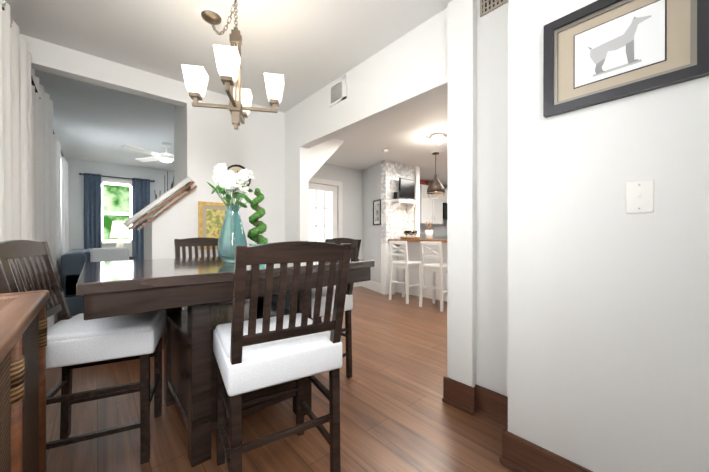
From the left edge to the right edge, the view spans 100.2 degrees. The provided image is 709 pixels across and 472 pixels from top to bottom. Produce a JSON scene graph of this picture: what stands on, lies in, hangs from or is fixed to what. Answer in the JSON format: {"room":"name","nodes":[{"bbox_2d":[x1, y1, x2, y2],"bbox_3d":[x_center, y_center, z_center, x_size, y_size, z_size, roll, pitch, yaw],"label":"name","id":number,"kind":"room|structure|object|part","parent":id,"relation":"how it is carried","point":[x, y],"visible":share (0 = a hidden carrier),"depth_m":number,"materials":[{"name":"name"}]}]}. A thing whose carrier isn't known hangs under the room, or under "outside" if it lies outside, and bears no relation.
{"room":"dining room","nodes":[
{"label":"dining room","id":0,"kind":"room"},
{"bbox_2d":[65,158,173,255],"bbox_3d":[-4.745,-0.241,6.733,2.670,2.600,0.120,0,0,-41],"label":"wall","id":1,"kind":"structure","parent":0,"point":[76,167],"depth_m":6.04,"materials":[{"name":"white paint"}]},
{"bbox_2d":[79,173,154,259],"bbox_3d":[-5.023,-0.119,6.329,1.260,2.300,0.124,0,0,-41],"label":"curtain","id":2,"kind":"object","parent":1,"relation":"attached to","point":[92,207],"visible":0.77,"depth_m":6.09,"materials":[{"name":"blue fabric"}]},
{"bbox_3d":[-5.027,-1.239,6.331,1.260,0.040,0.110,0,0,-41],"label":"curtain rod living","id":3,"kind":"part","parent":2,"relation":"part of","materials":[{"name":"black metal"}]},
{"bbox_2d":[19,34,343,309],"bbox_3d":[-1.500,-0.257,3.572,3.400,2.650,0.650,0,0,-41],"label":"wall","id":4,"kind":"structure","parent":0,"point":[207,141],"depth_m":3.09,"materials":[{"name":"white paint"}]},
{"bbox_2d":[162,332,163,348],"bbox_3d":[-1.378,0.990,3.230,1.370,0.158,0.030,0,0,-41],"label":"baseboard","id":5,"kind":"structure","parent":4,"relation":"attached to","point":[163,332],"depth_m":2.83,"materials":[{"name":"brown wood"}]},
{"bbox_2d":[198,201,226,249],"bbox_3d":[-1.453,-0.108,3.165,0.385,0.495,0.025,0,0,-41],"label":"picture","id":6,"kind":"object","parent":4,"relation":"attached to","point":[211,215],"visible":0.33,"depth_m":3.11,"materials":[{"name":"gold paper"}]},
{"bbox_2d":[227,164,250,186],"bbox_3d":[-1.298,-0.646,3.294,0.290,0.290,0.030,0,0,-41],"label":"wall clock","id":7,"kind":"object","parent":4,"relation":"attached to","point":[235,168],"visible":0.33,"depth_m":3.29,"materials":[{"name":"grey"}]},
{"bbox_2d":[5,0,451,186],"bbox_3d":[0.304,-1.521,4.984,8.220,0.270,9.390,0,0,-41],"label":"ceiling","id":8,"kind":"structure","parent":0,"point":[307,48],"depth_m":2.52,"materials":[{"name":"white paint"}]},
{"bbox_2d":[121,143,173,162],"bbox_3d":[-3.133,-1.386,4.937,1.025,0.300,1.025,0,0,-25],"label":"ceiling fan","id":9,"kind":"object","parent":8,"relation":"hanging from","point":[165,157],"visible":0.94,"depth_m":4.86,"materials":[{"name":"white paint"}]},
{"bbox_2d":[181,0,283,129],"bbox_3d":[-0.789,-1.102,1.920,0.570,0.850,0.690,0,0,-41],"label":"chandelier","id":10,"kind":"object","parent":8,"relation":"hanging from","point":[228,63],"visible":1,"depth_m":1.86,"materials":[{"name":"white glass"}]},
{"bbox_2d":[427,151,444,198],"bbox_3d":[1.353,-0.999,4.940,0.298,0.773,0.298,0,0,-41],"label":"pendant light","id":11,"kind":"object","parent":8,"relation":"hanging from","point":[435,186],"visible":1,"depth_m":4.88,"materials":[{"name":"orange metal"}]},
{"bbox_2d":[426,131,446,143],"bbox_3d":[1.154,-1.333,4.088,0.340,0.100,0.340,0,0,-41],"label":"light","id":12,"kind":"object","parent":8,"relation":"attached to","point":[439,137],"visible":0.92,"depth_m":4.03,"materials":[{"name":"white glass"}]},
{"bbox_2d":[46,286,511,471],"bbox_3d":[0.163,1.114,5.168,8.600,0.100,10.300,0,0,-41],"label":"floor","id":13,"kind":"structure","parent":0,"point":[397,414],"depth_m":1.72,"materials":[{"name":"brown wood"}]},
{"bbox_2d":[0,290,49,471],"bbox_3d":[-1.000,0.632,0.685,0.328,0.888,1.080,0,0,-41],"label":"sideboard","id":14,"kind":"object","parent":13,"relation":"on","point":[23,331],"visible":1,"depth_m":0.90,"materials":[{"name":"brown wood"}]},
{"bbox_2d":[0,240,165,463],"bbox_3d":[-1.304,0.545,1.483,0.566,1.057,0.454,0,0,-26],"label":"dining chair","id":15,"kind":"object","parent":13,"relation":"on","point":[77,341],"visible":0.81,"depth_m":1.39,"materials":[{"name":"brown wood"}]},
{"bbox_2d":[61,247,131,315],"bbox_3d":[-3.921,0.616,4.666,0.890,0.899,1.920,0,0,-41],"label":"sofa","id":16,"kind":"object","parent":13,"relation":"on","point":[73,261],"visible":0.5,"depth_m":3.76,"materials":[{"name":"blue fabric"}]},
{"bbox_2d":[110,221,135,258],"bbox_3d":[-4.755,0.382,6.008,0.520,1.360,0.520,0,0,-41],"label":"table lamp","id":17,"kind":"object","parent":13,"relation":"on","point":[119,230],"visible":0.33,"depth_m":5.92,"materials":[{"name":"white fabric"}]},
{"bbox_2d":[143,171,173,205],"bbox_3d":[-2.401,0.135,3.670,0.344,1.867,0.324,0,0,-41],"label":"vase","id":18,"kind":"object","parent":13,"relation":"on","point":[172,183],"visible":0.02,"depth_m":3.66,"materials":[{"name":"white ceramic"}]},
{"bbox_2d":[174,237,248,309],"bbox_3d":[-1.225,0.543,2.514,0.454,1.057,0.566,0,0,-41],"label":"dining chair","id":19,"kind":"object","parent":13,"relation":"on","point":[201,242],"visible":0.19,"depth_m":2.65,"materials":[{"name":"brown wood"}]},
{"bbox_2d":[76,256,374,466],"bbox_3d":[-0.748,0.616,1.861,1.420,0.914,1.050,0,0,-41],"label":"dining table","id":20,"kind":"object","parent":13,"relation":"on","point":[196,286],"visible":0.54,"depth_m":1.41,"materials":[{"name":"brown wood"}]},
{"bbox_2d":[207,163,253,262],"bbox_3d":[-0.717,-0.136,1.760,0.277,0.589,0.213,0,0,-41],"label":"vase","id":21,"kind":"object","parent":20,"relation":"on","point":[232,234],"visible":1,"depth_m":1.72,"materials":[{"name":"teal glass"}]},
{"bbox_2d":[247,188,267,245],"bbox_3d":[-0.624,-0.077,1.911,0.134,0.470,0.126,0,0,-41],"label":"plant","id":22,"kind":"object","parent":20,"relation":"on","point":[257,230],"visible":0.83,"depth_m":1.89,"materials":[{"name":"green plant"}]},
{"bbox_2d":[213,241,351,471],"bbox_3d":[-0.339,0.546,1.299,0.454,1.057,0.566,0,0,-31],"label":"dining chair","id":23,"kind":"object","parent":13,"relation":"on","point":[253,353],"visible":1,"depth_m":1.13,"materials":[{"name":"brown wood"}]},
{"bbox_2d":[271,238,360,377],"bbox_3d":[-0.300,0.543,2.285,0.566,1.057,0.454,0,0,-41],"label":"dining chair","id":24,"kind":"object","parent":13,"relation":"on","point":[348,306],"visible":0.21,"depth_m":2.23,"materials":[{"name":"brown wood"}]},
{"bbox_2d":[389,241,420,303],"bbox_3d":[0.835,0.572,4.910,0.395,0.985,0.400,0,0,-41],"label":"bar stool","id":25,"kind":"object","parent":13,"relation":"on","point":[406,264],"visible":0.9,"depth_m":4.85,"materials":[{"name":"white paint"}]},
{"bbox_2d":[388,239,446,301],"bbox_3d":[1.353,0.562,5.005,0.580,1.005,1.592,0,0,-41],"label":"bar","id":26,"kind":"object","parent":13,"relation":"on","point":[413,247],"visible":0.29,"depth_m":5.14,"materials":[{"name":"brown wood"}]},
{"bbox_2d":[400,222,432,238],"bbox_3d":[1.084,-0.093,5.205,0.370,0.301,0.620,0,0,-41],"label":"decorations","id":27,"kind":"object","parent":26,"relation":"on","point":[429,234],"depth_m":5.07,"materials":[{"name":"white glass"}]},
{"bbox_2d":[419,241,446,311],"bbox_3d":[1.239,0.573,4.433,0.395,0.985,0.400,0,0,-41],"label":"bar stool","id":28,"kind":"object","parent":13,"relation":"on","point":[440,267],"visible":0.81,"depth_m":4.35,"materials":[{"name":"white paint"}]},
{"bbox_2d":[353,162,380,285],"bbox_3d":[0.417,-0.163,5.877,0.420,2.450,0.939,0,0,-41],"label":"wall","id":29,"kind":"structure","parent":0,"point":[361,191],"depth_m":6.03,"materials":[{"name":"white paint"}]},
{"bbox_2d":[353,281,385,294],"bbox_3d":[0.334,0.978,5.873,0.365,0.168,1.039,0,0,-41],"label":"baseboard","id":30,"kind":"structure","parent":29,"relation":"attached to","point":[374,286],"depth_m":5.59,"materials":[{"name":"white wood"}]},
{"bbox_2d":[373,199,380,224],"bbox_3d":[0.430,-0.448,5.673,0.022,0.480,0.300,0,0,-24],"label":"framed picture","id":31,"kind":"object","parent":29,"relation":"attached to","point":[376,212],"visible":0.88,"depth_m":5.66,"materials":[{"name":"grey"}]},
{"bbox_2d":[309,163,444,238],"bbox_3d":[0.495,-0.165,6.662,5.730,2.450,0.121,0,0,-41],"label":"wall","id":32,"kind":"structure","parent":0,"point":[327,171],"depth_m":5.97,"materials":[{"name":"white paint"}]},
{"bbox_2d":[309,177,342,289],"bbox_3d":[-0.882,-0.008,5.905,0.980,2.140,0.902,0,0,-41],"label":"french door","id":33,"kind":"structure","parent":32,"relation":"in","point":[322,213],"depth_m":5.69,"materials":[{"name":"white"}]},
{"bbox_2d":[420,180,443,223],"bbox_3d":[1.840,-0.838,7.522,0.930,1.070,0.349,0,0,-41],"label":"upper cabinet","id":34,"kind":"object","parent":32,"relation":"attached to","point":[433,211],"depth_m":7.32,"materials":[{"name":"white wood"}]},
{"bbox_2d":[444,204,446,219],"bbox_3d":[2.461,-0.654,8.043,0.670,0.420,0.381,0,0,-41],"label":"microwave","id":35,"kind":"object","parent":32,"relation":"attached to","point":[445,205],"depth_m":7.71,"materials":[{"name":"black"}]},
{"bbox_2d":[444,189,446,203],"bbox_3d":[2.444,-1.054,8.061,0.670,0.380,0.330,0,0,-41],"label":"upper cabinet","id":36,"kind":"object","parent":32,"relation":"attached to","point":[445,195],"depth_m":7.80,"materials":[{"name":"white wood"}]},
{"bbox_2d":[61,0,708,471],"bbox_3d":[-1.828,-0.231,3.126,2.560,2.600,9.390,0,0,-41],"label":"wall","id":37,"kind":"structure","parent":0,"point":[577,312],"depth_m":1.24,"materials":[{"name":"white paint"}]},
{"bbox_2d":[0,0,32,290],"bbox_3d":[-1.427,-0.147,1.006,0.133,2.405,3.272,0,0,-41],"label":"curtain","id":38,"kind":"object","parent":37,"relation":"attached to","point":[16,210],"visible":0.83,"depth_m":1.87,"materials":[{"name":"white fabric"}]},
{"bbox_3d":[-1.439,-1.305,0.992,0.102,0.062,3.272,0,0,-41],"label":"curtain rod dining","id":39,"kind":"part","parent":38,"relation":"part of","materials":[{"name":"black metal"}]},
{"bbox_2d":[31,69,68,327],"bbox_3d":[-3.842,-0.172,3.790,0.158,2.440,3.900,0,0,-41],"label":"curtain","id":40,"kind":"object","parent":37,"relation":"attached to","point":[50,193],"visible":0.46,"depth_m":2.90,"materials":[{"name":"white fabric"}]},
{"bbox_3d":[-3.864,-1.262,3.768,0.101,0.030,3.900,0,0,-41],"label":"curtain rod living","id":41,"kind":"part","parent":40,"relation":"part of","materials":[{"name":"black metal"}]},
{"bbox_2d":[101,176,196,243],"bbox_3d":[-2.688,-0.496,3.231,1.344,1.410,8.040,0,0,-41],"label":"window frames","id":42,"kind":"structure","parent":37,"relation":"in","point":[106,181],"depth_m":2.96,"materials":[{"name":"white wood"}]},
{"bbox_3d":[-1.824,-0.321,2.812,0.595,0.542,0.068,0,0,-41],"label":"stair handrail","id":43,"kind":"part","parent":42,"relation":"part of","materials":[{"name":"wood"}]},
{"bbox_2d":[329,75,346,106],"bbox_3d":[-0.162,-1.395,2.866,0.008,0.210,0.270,0,0,-41],"label":"air vent","id":44,"kind":"object","parent":37,"relation":"in","point":[337,91],"visible":1,"depth_m":2.86,"materials":[{"name":"grey"}]},
{"bbox_2d":[442,376,507,426],"bbox_3d":[0.770,0.994,1.767,0.120,0.158,0.496,0,0,-41],"label":"baseboard","id":45,"kind":"structure","parent":37,"relation":"attached to","point":[493,405],"depth_m":1.79,"materials":[{"name":"brown wood"}]},
{"bbox_2d":[480,0,507,16],"bbox_3d":[0.834,-1.422,1.724,0.010,0.180,0.210,0,0,-41],"label":"air vent","id":46,"kind":"object","parent":37,"relation":"in","point":[487,6],"visible":0.94,"depth_m":1.76,"materials":[{"name":"grey metal"}]},
{"bbox_2d":[500,427,592,471],"bbox_3d":[1.224,0.997,0.798,0.030,0.158,1.622,0,0,-41],"label":"baseboard","id":47,"kind":"structure","parent":37,"relation":"attached to","point":[519,454],"depth_m":1.31,"materials":[{"name":"brown wood"}]},
{"bbox_2d":[543,0,708,117],"bbox_3d":[0.963,-0.698,1.092,0.030,0.383,0.460,0,0,-41],"label":"framed picture","id":48,"kind":"object","parent":37,"relation":"attached to","point":[599,52],"visible":1,"depth_m":1.08},
{"bbox_2d":[626,179,653,212],"bbox_3d":[1.010,-0.140,1.051,0.016,0.116,0.072,0,0,-41],"label":"light switch","id":49,"kind":"object","parent":37,"relation":"attached to","point":[639,196],"visible":1,"depth_m":1.05,"materials":[{"name":"white plastic"}]},
{"bbox_2d":[381,160,413,293],"bbox_3d":[0.841,-0.163,5.703,0.830,2.450,0.120,0,0,-41],"label":"wall","id":50,"kind":"structure","parent":0,"point":[392,172],"depth_m":5.47,"materials":[{"name":"brick"}]},
{"bbox_2d":[391,199,418,213],"bbox_3d":[0.950,-0.555,5.585,0.580,0.235,0.200,0,0,-41],"label":"shelf","id":51,"kind":"object","parent":50,"relation":"attached to","point":[397,203],"visible":1,"depth_m":5.50,"materials":[{"name":"white wood"}]},
{"bbox_2d":[394,178,414,199],"bbox_3d":[0.944,-0.873,5.572,0.525,0.398,0.090,0,0,-41],"label":"television","id":52,"kind":"object","parent":51,"relation":"on","point":[406,188],"visible":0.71,"depth_m":5.55,"materials":[{"name":"black metal"}]},
{"bbox_2d":[420,233,435,238],"bbox_3d":[1.777,0.038,7.269,0.300,0.199,0.250,0,0,-41],"label":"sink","id":53,"kind":"object","parent":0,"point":[422,235],"depth_m":7.21,"materials":[{"name":"white ceramic"}]},
{"bbox_2d":[445,187,446,235],"bbox_3d":[4.025,-0.166,6.884,0.120,2.450,4.170,0,0,-41],"label":"wall","id":54,"kind":"structure","parent":0,"point":[445,187],"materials":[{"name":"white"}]},
{"label":"outside","id":55,"kind":"structure","parent":0,"visible":0},
{"bbox_2d":[103,184,129,239],"bbox_3d":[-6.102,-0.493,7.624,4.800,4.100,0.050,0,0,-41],"label":"foliage","id":56,"kind":"object","parent":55,"point":[118,199],"depth_m":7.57,"materials":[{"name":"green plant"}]}
]}

